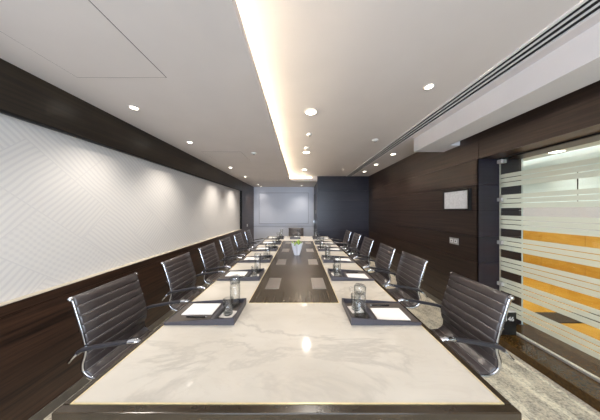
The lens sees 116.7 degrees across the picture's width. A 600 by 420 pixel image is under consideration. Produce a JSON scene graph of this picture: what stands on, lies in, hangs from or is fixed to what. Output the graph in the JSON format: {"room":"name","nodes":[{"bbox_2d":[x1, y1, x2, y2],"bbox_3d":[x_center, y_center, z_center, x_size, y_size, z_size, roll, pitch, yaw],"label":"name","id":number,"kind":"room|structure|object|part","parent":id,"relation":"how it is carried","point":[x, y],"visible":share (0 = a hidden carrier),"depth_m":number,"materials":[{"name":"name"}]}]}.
{"room":"conference room","nodes":[
{"label":"conference room","id":0,"kind":"room"},
{"bbox_2d":[0,58,253,419],"bbox_3d":[-1.980,0.273,2.335,0.339,2.394,9.870,0,0,0],"label":"wall","id":1,"kind":"structure","parent":0,"point":[90,198],"depth_m":1.50,"materials":[{"name":"brown wood"}]},
{"bbox_3d":[-1.940,-0.013,1.600,0.120,1.194,8.400,0,0,0],"label":"textured panel","id":2,"kind":"part","parent":1,"relation":"part of","materials":[{"name":"white paint"}]},
{"bbox_3d":[-1.851,0.582,1.593,0.059,0.002,8.385,0,0,0],"label":"sill","id":3,"kind":"part","parent":1,"relation":"part of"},
{"bbox_3d":[-1.868,-0.017,1.600,0.114,1.196,8.400,0,0,0],"label":"recess frame","id":4,"kind":"part","parent":1,"relation":"part of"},
{"bbox_2d":[28,251,249,419],"bbox_3d":[-1.811,1.432,2.335,0.012,0.076,9.870,0,0,0],"label":"baseboard","id":5,"kind":"structure","parent":1,"relation":"attached to","point":[49,408],"depth_m":1.44,"materials":[{"name":"wood"}]},
{"bbox_2d":[254,187,313,245],"bbox_3d":[-0.673,0.273,7.319,2.487,2.394,0.142,0,0,0],"label":"wall","id":6,"kind":"structure","parent":0,"point":[276,209],"depth_m":7.27,"materials":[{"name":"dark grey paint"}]},
{"bbox_3d":[-0.633,-0.037,7.259,2.367,1.325,0.022,0,0,0],"label":"moulding","id":7,"kind":"part","parent":6,"relation":"part of","materials":[{"name":"white"}]},
{"bbox_2d":[0,0,599,186],"bbox_3d":[0.275,-1.022,2.400,4.950,0.196,10.000,0,0,0],"label":"ceiling","id":8,"kind":"structure","parent":0,"point":[365,67],"depth_m":1.36,"materials":[{"name":"paint"}]},
{"bbox_2d":[0,0,166,77],"bbox_3d":[-1.235,-0.923,0.980,0.620,0.002,0.610,0,0,0],"label":"ceiling panel","id":9,"kind":"object","parent":8,"relation":"attached to","point":[75,36],"visible":1,"depth_m":0.99,"materials":[{"name":"paint"}]},
{"bbox_2d":[128,105,139,109],"bbox_3d":[-1.490,-0.920,1.660,0.082,0.006,0.082,0,0,0],"label":"recessed light","id":10,"kind":"object","parent":8,"relation":"in","point":[129,106],"visible":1,"depth_m":1.65,"materials":[{"name":"white"}]},
{"bbox_2d":[304,108,317,115],"bbox_3d":[0.122,-1.086,2.047,0.150,0.006,0.150,0,0,0],"label":"recessed light","id":11,"kind":"object","parent":8,"relation":"in","point":[310,112],"visible":1,"depth_m":2.04,"materials":[{"name":"white"}]},
{"bbox_2d":[423,83,434,89],"bbox_3d":[1.134,-1.086,1.626,0.084,0.006,0.084,0,0,0],"label":"recessed light","id":12,"kind":"object","parent":8,"relation":"in","point":[429,86],"visible":1,"depth_m":1.62,"materials":[{"name":"white"}]},
{"bbox_2d":[347,0,599,175],"bbox_3d":[1.545,-1.084,1.635,0.168,0.012,8.450,0,0,0],"label":"ceiling vent","id":13,"kind":"object","parent":8,"relation":"in","point":[584,10],"visible":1,"depth_m":1.35,"materials":[{"name":"metal"}]},
{"bbox_2d":[414,22,599,151],"bbox_3d":[1.955,-0.989,0.105,0.450,0.203,5.410,0,0,0],"label":"beam","id":14,"kind":"structure","parent":8,"relation":"attached to","point":[573,66],"depth_m":1.47,"materials":[{"name":"paint"}]},
{"bbox_2d":[43,252,599,419],"bbox_3d":[-0.005,1.500,2.400,4.390,0.060,10.000,0,0,0],"label":"floor","id":15,"kind":"structure","parent":0,"point":[536,396],"depth_m":1.51,"materials":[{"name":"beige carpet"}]},
{"bbox_2d":[67,272,189,380],"bbox_3d":[-1.110,1.000,1.382,0.630,0.940,0.581,0,0,0],"label":"office chair","id":16,"kind":"object","parent":15,"relation":"on","point":[110,317],"visible":0.56,"depth_m":1.27,"materials":[{"name":"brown leather"}]},
{"bbox_3d":[-1.127,0.798,1.137,0.588,0.517,0.009,0,0,0],"label":"rail","id":17,"kind":"part","parent":16,"relation":"part of","materials":[{"name":"silver metal"}]},
{"bbox_3d":[-1.181,0.820,1.113,0.315,0.087,0.034,0,0,0],"label":"armrest","id":18,"kind":"part","parent":16,"relation":"part of","materials":[{"name":"metal"}]},
{"bbox_3d":[-1.345,0.786,1.359,0.131,0.493,0.438,0,0,0],"label":"backrest","id":19,"kind":"part","parent":16,"relation":"part of","materials":[{"name":"grey leather"}]},
{"bbox_3d":[-1.056,1.022,1.359,0.456,0.060,0.438,0,0,0],"label":"seat","id":20,"kind":"part","parent":16,"relation":"part of","materials":[{"name":"grey leather"}]},
{"bbox_3d":[-1.181,0.820,1.605,0.315,0.087,0.034,0,0,0],"label":"armrest","id":21,"kind":"part","parent":16,"relation":"part of","materials":[{"name":"leather"}]},
{"bbox_2d":[161,252,224,311],"bbox_3d":[-1.125,1.000,2.158,0.630,0.940,0.581,0,0,0],"label":"office chair","id":22,"kind":"object","parent":15,"relation":"on","point":[180,274],"visible":0.51,"depth_m":2.07,"materials":[{"name":"leather"}]},
{"bbox_3d":[-1.142,0.798,1.913,0.588,0.517,0.009,0,0,0],"label":"rail","id":23,"kind":"part","parent":22,"relation":"part of","materials":[{"name":"silver metal"}]},
{"bbox_3d":[-1.361,0.786,2.135,0.131,0.493,0.438,0,0,0],"label":"backrest","id":24,"kind":"part","parent":22,"relation":"part of","materials":[{"name":"grey leather"}]},
{"bbox_3d":[-1.196,0.820,1.889,0.315,0.087,0.034,0,0,0],"label":"armrest","id":25,"kind":"part","parent":22,"relation":"part of","materials":[{"name":"metal"}]},
{"bbox_3d":[-1.071,1.022,2.135,0.456,0.060,0.438,0,0,0],"label":"seat","id":26,"kind":"part","parent":22,"relation":"part of","materials":[{"name":"grey leather"}]},
{"bbox_3d":[-1.196,0.820,2.381,0.315,0.087,0.034,0,0,0],"label":"armrest","id":27,"kind":"part","parent":22,"relation":"part of","materials":[{"name":"metal"}]},
{"bbox_2d":[198,243,241,284],"bbox_3d":[-1.130,1.000,2.858,0.630,0.940,0.581,0,0,0],"label":"office chair","id":28,"kind":"object","parent":15,"relation":"on","point":[210,260],"visible":0.6,"depth_m":2.76,"materials":[{"name":"leather"}]},
{"bbox_3d":[-1.147,0.798,2.612,0.588,0.517,0.009,0,0,0],"label":"rail","id":29,"kind":"part","parent":28,"relation":"part of","materials":[{"name":"silver metal"}]},
{"bbox_3d":[-1.365,0.786,2.835,0.131,0.493,0.438,0,0,0],"label":"backrest","id":30,"kind":"part","parent":28,"relation":"part of","materials":[{"name":"grey leather"}]},
{"bbox_3d":[-1.201,0.820,2.589,0.315,0.087,0.034,0,0,0],"label":"armrest","id":31,"kind":"part","parent":28,"relation":"part of","materials":[{"name":"metal"}]},
{"bbox_3d":[-1.075,1.022,2.835,0.456,0.060,0.438,0,0,0],"label":"seat","id":32,"kind":"part","parent":28,"relation":"part of","materials":[{"name":"grey leather"}]},
{"bbox_2d":[219,237,251,268],"bbox_3d":[-1.135,1.000,3.548,0.630,0.940,0.581,0,0,0],"label":"office chair","id":33,"kind":"object","parent":15,"relation":"on","point":[228,251],"visible":0.54,"depth_m":3.46,"materials":[{"name":"leather"}]},
{"bbox_3d":[-1.152,0.798,3.303,0.588,0.517,0.009,0,0,0],"label":"rail","id":34,"kind":"part","parent":33,"relation":"part of","materials":[{"name":"silver metal"}]},
{"bbox_3d":[-1.371,0.786,3.525,0.131,0.493,0.438,0,0,0],"label":"backrest","id":35,"kind":"part","parent":33,"relation":"part of","materials":[{"name":"grey leather"}]},
{"bbox_2d":[233,233,259,258],"bbox_3d":[-1.135,1.000,4.248,0.630,0.940,0.581,0,0,0],"label":"office chair","id":36,"kind":"object","parent":15,"relation":"on","point":[238,238],"visible":0.56,"depth_m":4.15,"materials":[{"name":"leather"}]},
{"bbox_3d":[-1.371,0.786,4.225,0.131,0.493,0.438,0,0,0],"label":"backrest","id":37,"kind":"part","parent":36,"relation":"part of","materials":[{"name":"grey leather"}]},
{"bbox_2d":[244,229,265,250],"bbox_3d":[-1.120,1.000,4.968,0.630,0.940,0.581,0,0,0],"label":"office chair","id":38,"kind":"object","parent":15,"relation":"on","point":[248,235],"visible":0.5,"depth_m":4.86,"materials":[{"name":"leather"}]},
{"bbox_3d":[-1.355,0.786,4.945,0.131,0.493,0.438,0,0,0],"label":"backrest","id":39,"kind":"part","parent":38,"relation":"part of","materials":[{"name":"grey leather"}]},
{"bbox_2d":[52,236,521,419],"bbox_3d":[-0.048,1.094,2.904,1.675,0.753,4.493,0,0,0],"label":"conference table","id":40,"kind":"object","parent":15,"relation":"on","point":[293,351],"visible":0.89,"depth_m":0.86,"materials":[{"name":"beige stone"}]},
{"bbox_2d":[164,298,245,324],"bbox_3d":[-0.632,0.696,1.290,0.440,0.047,0.265,0,0,0],"label":"desk tray","id":41,"kind":"object","parent":40,"relation":"on","point":[177,319],"visible":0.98,"depth_m":1.22,"materials":[{"name":"leather"}]},
{"bbox_2d":[186,316,205,317],"bbox_3d":[-0.679,0.700,1.219,0.141,0.010,0.009,0,0,2],"label":"pen","id":42,"kind":"object","parent":41,"relation":"on","point":[186,316],"visible":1,"depth_m":1.22,"materials":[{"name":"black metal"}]},
{"bbox_2d":[181,303,220,314],"bbox_3d":[-0.700,0.704,1.323,0.206,0.004,0.145,0,0,-1],"label":"notepad","id":43,"kind":"object","parent":41,"relation":"on","point":[194,309],"visible":1,"depth_m":1.31,"materials":[{"name":"white paper"}]},
{"bbox_2d":[219,310,236,317],"bbox_3d":[-0.489,0.705,1.260,0.090,0.002,0.090,0,0,10],"label":"coaster","id":44,"kind":"object","parent":41,"relation":"on","point":[233,313],"visible":0.71,"depth_m":1.25,"materials":[{"name":"white paper"}]},
{"bbox_2d":[223,298,232,315],"bbox_3d":[-0.489,0.652,1.260,0.068,0.104,0.068,0,0,0],"label":"glass tumbler","id":45,"kind":"object","parent":44,"relation":"on","point":[223,298],"visible":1,"depth_m":1.25,"materials":[{"name":"white"}]},
{"bbox_2d":[230,275,240,305],"bbox_3d":[-0.480,0.597,1.387,0.077,0.219,0.102,0,0,9],"label":"glass carafe","id":46,"kind":"object","parent":41,"relation":"on","point":[232,275],"visible":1,"depth_m":1.37,"materials":[{"name":"white"}]},
{"bbox_2d":[217,268,264,280],"bbox_3d":[-0.632,0.696,2.022,0.440,0.047,0.265,0,0,0],"label":"desk tray","id":47,"kind":"object","parent":40,"relation":"on","point":[223,277],"visible":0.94,"depth_m":1.95,"materials":[{"name":"leather"}]},
{"bbox_2d":[225,271,247,275],"bbox_3d":[-0.702,0.704,2.056,0.206,0.004,0.145,0,0,0],"label":"notepad","id":48,"kind":"object","parent":47,"relation":"on","point":[235,273],"visible":0.96,"depth_m":2.06,"materials":[{"name":"white paper"}]},
{"bbox_2d":[238,255,272,262],"bbox_3d":[-0.632,0.696,2.678,0.440,0.047,0.265,0,0,0],"label":"desk tray","id":49,"kind":"object","parent":40,"relation":"on","point":[268,258],"visible":0.95,"depth_m":2.55,"materials":[{"name":"leather"}]},
{"bbox_2d":[244,257,258,259],"bbox_3d":[-0.701,0.704,2.716,0.206,0.004,0.145,0,0,0],"label":"notepad","id":50,"kind":"object","parent":49,"relation":"on","point":[246,258],"visible":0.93,"depth_m":2.70,"materials":[{"name":"white paper"}]},
{"bbox_2d":[252,246,277,250],"bbox_3d":[-0.632,0.696,3.393,0.440,0.047,0.265,0,0,0],"label":"desk tray","id":51,"kind":"object","parent":40,"relation":"on","point":[268,247],"visible":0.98,"depth_m":3.35,"materials":[{"name":"leather"}]},
{"bbox_2d":[260,240,281,244],"bbox_3d":[-0.632,0.696,4.032,0.440,0.047,0.265,0,0,0],"label":"desk tray","id":52,"kind":"object","parent":40,"relation":"on","point":[280,241],"visible":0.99,"depth_m":3.90,"materials":[{"name":"leather"}]},
{"bbox_2d":[266,236,283,238],"bbox_3d":[-0.632,0.696,4.732,0.440,0.047,0.265,0,0,0],"label":"desk tray","id":53,"kind":"object","parent":40,"relation":"on","point":[278,237],"visible":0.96,"depth_m":4.64,"materials":[{"name":"leather"}]},
{"bbox_2d":[291,239,302,254],"bbox_3d":[-0.054,0.598,3.010,0.172,0.242,0.194,0,0,-22],"label":"potted plant","id":54,"kind":"object","parent":40,"relation":"on","point":[297,246],"visible":1,"depth_m":2.96,"materials":[{"name":"green plant"}]},
{"bbox_2d":[312,236,329,238],"bbox_3d":[0.541,0.696,4.732,0.440,0.047,0.265,0,0,0],"label":"desk tray","id":55,"kind":"object","parent":40,"relation":"on","point":[313,237],"visible":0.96,"depth_m":4.75,"materials":[{"name":"leather"}]},
{"bbox_2d":[314,240,335,244],"bbox_3d":[0.541,0.696,4.032,0.440,0.047,0.265,0,0,0],"label":"desk tray","id":56,"kind":"object","parent":40,"relation":"on","point":[315,241],"visible":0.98,"depth_m":3.90,"materials":[{"name":"leather"}]},
{"bbox_2d":[317,246,342,250],"bbox_3d":[0.541,0.696,3.393,0.440,0.047,0.265,0,0,0],"label":"desk tray","id":57,"kind":"object","parent":40,"relation":"on","point":[318,247],"visible":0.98,"depth_m":3.35,"materials":[{"name":"leather"}]},
{"bbox_2d":[321,255,354,262],"bbox_3d":[0.541,0.696,2.678,0.440,0.047,0.265,0,0,0],"label":"desk tray","id":58,"kind":"object","parent":40,"relation":"on","point":[332,258],"visible":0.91,"depth_m":2.54,"materials":[{"name":"leather"}]},
{"bbox_3d":[0.541,0.713,2.678,0.440,0.012,0.265,0,0,0],"label":"board","id":59,"kind":"part","parent":58,"relation":"part of","materials":[{"name":"leather"}]},
{"bbox_2d":[335,258,350,260],"bbox_3d":[0.610,0.704,2.638,0.206,0.004,0.145,0,0,0],"label":"notepad","id":60,"kind":"object","parent":58,"relation":"on","point":[342,259],"visible":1,"depth_m":2.65,"materials":[{"name":"white paper"}]},
{"bbox_2d":[328,268,373,280],"bbox_3d":[0.541,0.696,2.022,0.440,0.047,0.265,0,0,0],"label":"desk tray","id":61,"kind":"object","parent":40,"relation":"on","point":[343,277],"visible":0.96,"depth_m":1.98,"materials":[{"name":"leather"}]},
{"bbox_2d":[346,274,368,278],"bbox_3d":[0.611,0.704,1.981,0.206,0.004,0.145,0,0,1],"label":"notepad","id":62,"kind":"object","parent":61,"relation":"on","point":[348,275],"visible":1,"depth_m":2.00,"materials":[{"name":"white paper"}]},
{"bbox_2d":[342,298,421,324],"bbox_3d":[0.541,0.696,1.290,0.440,0.047,0.265,0,0,0],"label":"desk tray","id":63,"kind":"object","parent":40,"relation":"on","point":[370,319],"visible":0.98,"depth_m":1.25,"materials":[{"name":"leather"}]},
{"bbox_2d":[347,306,363,312],"bbox_3d":[0.398,0.705,1.321,0.090,0.002,0.090,0,0,-8],"label":"coaster","id":64,"kind":"object","parent":63,"relation":"on","point":[359,310],"visible":1,"depth_m":1.32,"materials":[{"name":"white paper"}]},
{"bbox_2d":[351,295,360,310],"bbox_3d":[0.398,0.652,1.321,0.068,0.104,0.068,0,0,0],"label":"glass tumbler","id":65,"kind":"object","parent":64,"relation":"on","point":[360,295],"visible":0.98,"depth_m":1.30,"materials":[{"name":"white"}]},
{"bbox_2d":[354,283,365,317],"bbox_3d":[0.380,0.597,1.213,0.102,0.219,0.077,0,0,29],"label":"glass carafe","id":66,"kind":"object","parent":63,"relation":"on","point":[356,283],"visible":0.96,"depth_m":1.21,"materials":[{"name":"white"}]},
{"bbox_2d":[371,304,388,305],"bbox_3d":[0.588,0.700,1.371,0.141,0.010,0.009,0,0,1],"label":"pen","id":67,"kind":"object","parent":63,"relation":"on","point":[372,304],"visible":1,"depth_m":1.37,"materials":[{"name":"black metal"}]},
{"bbox_2d":[370,308,410,320],"bbox_3d":[0.607,0.704,1.259,0.206,0.004,0.145,0,0,0],"label":"notepad","id":68,"kind":"object","parent":63,"relation":"on","point":[380,313],"visible":0.89,"depth_m":1.25,"materials":[{"name":"white paper"}]},
{"bbox_2d":[288,228,303,235],"bbox_3d":[-0.097,1.000,5.380,0.581,0.940,0.630,0,0,0],"label":"office chair","id":69,"kind":"object","parent":15,"relation":"on","point":[292,231],"visible":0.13,"depth_m":5.62,"materials":[{"name":"leather"}]},
{"bbox_2d":[331,230,351,251],"bbox_3d":[0.990,1.000,4.862,0.630,0.940,0.581,0,0,0],"label":"office chair","id":70,"kind":"object","parent":15,"relation":"on","point":[346,238],"visible":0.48,"depth_m":4.81,"materials":[{"name":"leather"}]},
{"bbox_3d":[1.226,0.786,4.885,0.131,0.493,0.438,0,0,0],"label":"backrest","id":71,"kind":"part","parent":70,"relation":"part of","materials":[{"name":"grey leather"}]},
{"bbox_2d":[336,232,360,257],"bbox_3d":[1.025,1.000,4.232,0.630,0.940,0.581,0,0,0],"label":"office chair","id":72,"kind":"object","parent":15,"relation":"on","point":[355,240],"visible":0.52,"depth_m":4.18,"materials":[{"name":"leather"}]},
{"bbox_3d":[1.260,0.786,4.255,0.131,0.493,0.438,0,0,0],"label":"backrest","id":73,"kind":"part","parent":72,"relation":"part of","materials":[{"name":"grey leather"}]},
{"bbox_2d":[342,236,373,268],"bbox_3d":[1.035,1.000,3.552,0.630,0.940,0.581,0,0,0],"label":"office chair","id":74,"kind":"object","parent":15,"relation":"on","point":[367,243],"visible":0.62,"depth_m":3.50,"materials":[{"name":"leather"}]},
{"bbox_3d":[1.270,0.786,3.575,0.131,0.493,0.438,0,0,0],"label":"backrest","id":75,"kind":"part","parent":74,"relation":"part of","materials":[{"name":"grey leather"}]},
{"bbox_2d":[353,243,395,285],"bbox_3d":[1.035,1.000,2.792,0.630,0.940,0.581,0,0,0],"label":"office chair","id":76,"kind":"object","parent":15,"relation":"on","point":[385,254],"visible":0.62,"depth_m":2.74,"materials":[{"name":"leather"}]},
{"bbox_3d":[0.981,1.022,2.815,0.456,0.060,0.438,0,0,0],"label":"seat","id":77,"kind":"part","parent":76,"relation":"part of","materials":[{"name":"grey leather"}]},
{"bbox_3d":[1.106,0.820,2.569,0.315,0.087,0.034,0,0,0],"label":"armrest","id":78,"kind":"part","parent":76,"relation":"part of","materials":[{"name":"metal"}]},
{"bbox_3d":[1.270,0.786,2.815,0.131,0.493,0.438,0,0,0],"label":"backrest","id":79,"kind":"part","parent":76,"relation":"part of","materials":[{"name":"grey leather"}]},
{"bbox_3d":[1.052,0.798,2.592,0.588,0.517,0.009,0,0,0],"label":"rail","id":80,"kind":"part","parent":76,"relation":"part of","materials":[{"name":"silver metal"}]},
{"bbox_2d":[367,251,427,308],"bbox_3d":[1.055,1.000,2.172,0.630,0.940,0.581,0,0,0],"label":"office chair","id":81,"kind":"object","parent":15,"relation":"on","point":[410,271],"visible":0.55,"depth_m":2.13,"materials":[{"name":"leather"}]},
{"bbox_3d":[1.126,0.820,2.441,0.315,0.087,0.034,0,0,0],"label":"armrest","id":82,"kind":"part","parent":81,"relation":"part of","materials":[{"name":"metal"}]},
{"bbox_3d":[1.000,1.022,2.195,0.456,0.060,0.438,0,0,0],"label":"seat","id":83,"kind":"part","parent":81,"relation":"part of","materials":[{"name":"grey leather"}]},
{"bbox_3d":[1.126,0.820,1.949,0.315,0.087,0.034,0,0,0],"label":"armrest","id":84,"kind":"part","parent":81,"relation":"part of","materials":[{"name":"metal"}]},
{"bbox_3d":[1.290,0.786,2.195,0.131,0.493,0.438,0,0,0],"label":"backrest","id":85,"kind":"part","parent":81,"relation":"part of","materials":[{"name":"grey leather"}]},
{"bbox_3d":[1.072,0.798,1.972,0.588,0.517,0.009,0,0,0],"label":"rail","id":86,"kind":"part","parent":81,"relation":"part of","materials":[{"name":"silver metal"}]},
{"bbox_2d":[398,272,514,378],"bbox_3d":[1.022,1.000,1.357,0.630,0.940,0.581,0,0,0],"label":"office chair","id":87,"kind":"object","parent":15,"relation":"on","point":[474,314],"visible":0.56,"depth_m":1.29,"materials":[{"name":"leather"}]},
{"bbox_3d":[1.093,0.820,1.626,0.315,0.087,0.034,0,0,0],"label":"armrest","id":88,"kind":"part","parent":87,"relation":"part of","materials":[{"name":"leather"}]},
{"bbox_3d":[0.968,1.022,1.380,0.456,0.060,0.438,0,0,0],"label":"seat","id":89,"kind":"part","parent":87,"relation":"part of","materials":[{"name":"grey leather"}]},
{"bbox_3d":[1.258,0.786,1.380,0.131,0.493,0.438,0,0,0],"label":"backrest","id":90,"kind":"part","parent":87,"relation":"part of","materials":[{"name":"grey leather"}]},
{"bbox_3d":[1.093,0.820,1.134,0.315,0.087,0.034,0,0,0],"label":"armrest","id":91,"kind":"part","parent":87,"relation":"part of","materials":[{"name":"metal"}]},
{"bbox_3d":[1.039,0.798,1.157,0.588,0.517,0.009,0,0,0],"label":"rail","id":92,"kind":"part","parent":87,"relation":"part of","materials":[{"name":"silver metal"}]},
{"bbox_2d":[314,176,368,256],"bbox_3d":[1.475,0.191,6.620,1.850,2.559,1.500,0,0,0],"label":"wall","id":93,"kind":"structure","parent":0,"point":[341,202],"depth_m":5.87,"materials":[{"name":"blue dark blue-grey paint"}]},
{"bbox_2d":[314,194,314,235],"bbox_3d":[0.525,0.430,6.970,0.050,2.080,0.500,0,0,0],"label":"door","id":94,"kind":"structure","parent":93,"relation":"in","point":[314,194],"depth_m":6.86,"materials":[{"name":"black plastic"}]},
{"bbox_2d":[369,80,599,324],"bbox_3d":[2.440,0.191,1.645,0.520,2.559,8.490,0,0,0],"label":"wall","id":95,"kind":"structure","parent":0,"point":[407,214],"depth_m":2.35,"materials":[{"name":"brown wood"}]},
{"bbox_2d":[369,256,441,304],"bbox_3d":[2.174,1.432,4.074,0.012,0.076,3.593,0,0,0],"label":"baseboard","id":96,"kind":"structure","parent":95,"relation":"attached to","point":[428,295],"depth_m":3.10,"materials":[{"name":"wood"}]},
{"bbox_2d":[449,237,458,244],"bbox_3d":[2.173,0.430,2.615,0.012,0.090,0.150,0,0,0],"label":"wall socket","id":97,"kind":"object","parent":95,"relation":"attached to","point":[452,240],"visible":1,"depth_m":2.61,"materials":[{"name":"silver plastic"}]},
{"bbox_2d":[443,188,471,209],"bbox_3d":[2.162,-0.145,2.567,0.034,0.280,0.435,0,0,0],"label":"picture frame","id":98,"kind":"object","parent":95,"relation":"attached to","point":[460,199],"visible":1,"depth_m":2.52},
{"bbox_2d":[444,190,466,208],"bbox_3d":[2.168,-0.145,2.567,0.021,0.240,0.395,0,0,0],"label":"print","id":99,"kind":"object","parent":98,"relation":"attached to","point":[453,199],"depth_m":2.57},
{"bbox_2d":[497,157,599,382],"bbox_3d":[2.430,0.386,0.487,0.065,2.008,3.535,0,0,0],"label":"door","id":100,"kind":"structure","parent":95,"relation":"in","point":[546,201],"depth_m":1.75,"materials":[{"name":"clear glass"}]},
{"bbox_2d":[499,325,599,411],"bbox_3d":[2.520,1.430,0.478,0.680,0.080,3.557,0,0,0],"label":"trim","id":101,"kind":"structure","parent":95,"relation":"attached to","point":[577,383],"depth_m":1.72,"materials":[{"name":"brown wood"}]},
{"bbox_2d":[501,309,515,334],"bbox_3d":[2.325,1.260,2.115,0.186,0.259,0.102,0,0,0],"label":"storage box","id":102,"kind":"object","parent":101,"relation":"on","point":[509,327],"visible":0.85,"depth_m":2.06,"materials":[{"name":"black plastic"}]},
{"bbox_2d":[519,141,597,323],"bbox_3d":[2.711,0.120,2.500,0.019,2.540,8.000,0,0,0],"label":"door frame","id":103,"kind":"structure","parent":0,"point":[521,210],"depth_m":2.26,"materials":[{"name":"paint"}]},
{"bbox_2d":[523,145,599,291],"bbox_3d":[4.947,0.055,2.579,0.105,2.670,8.158,0,0,0],"label":"window","id":104,"kind":"structure","parent":0,"point":[591,152],"depth_m":3.44,"materials":[{"name":"glass"}]},
{"bbox_2d":[523,276,599,353],"bbox_3d":[3.930,1.420,2.500,2.140,0.060,8.000,0,0,0],"label":"floor","id":105,"kind":"structure","parent":0,"point":[584,299],"depth_m":2.79,"materials":[{"name":"orange stone"}]},
{"bbox_2d":[535,312,599,322],"bbox_3d":[3.710,1.385,2.395,1.180,0.009,0.230,0,0,0],"label":"floor mat","id":106,"kind":"object","parent":105,"relation":"on","point":[557,317],"visible":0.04,"depth_m":2.39,"materials":[{"name":"black plastic"}]},
{"bbox_2d":[523,141,599,161],"bbox_3d":[3.850,-1.120,2.500,2.300,0.140,8.000,0,0,0],"label":"ceiling","id":107,"kind":"structure","parent":0,"point":[598,142],"depth_m":3.18,"materials":[{"name":"paint"}]},
{"bbox_2d":[546,150,567,153],"bbox_3d":[4.580,-1.046,3.300,0.240,0.006,0.240,0,0,0],"label":"recessed light","id":108,"kind":"object","parent":107,"relation":"in","point":[559,151],"visible":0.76,"depth_m":3.28,"materials":[{"name":"white"}]}
]}

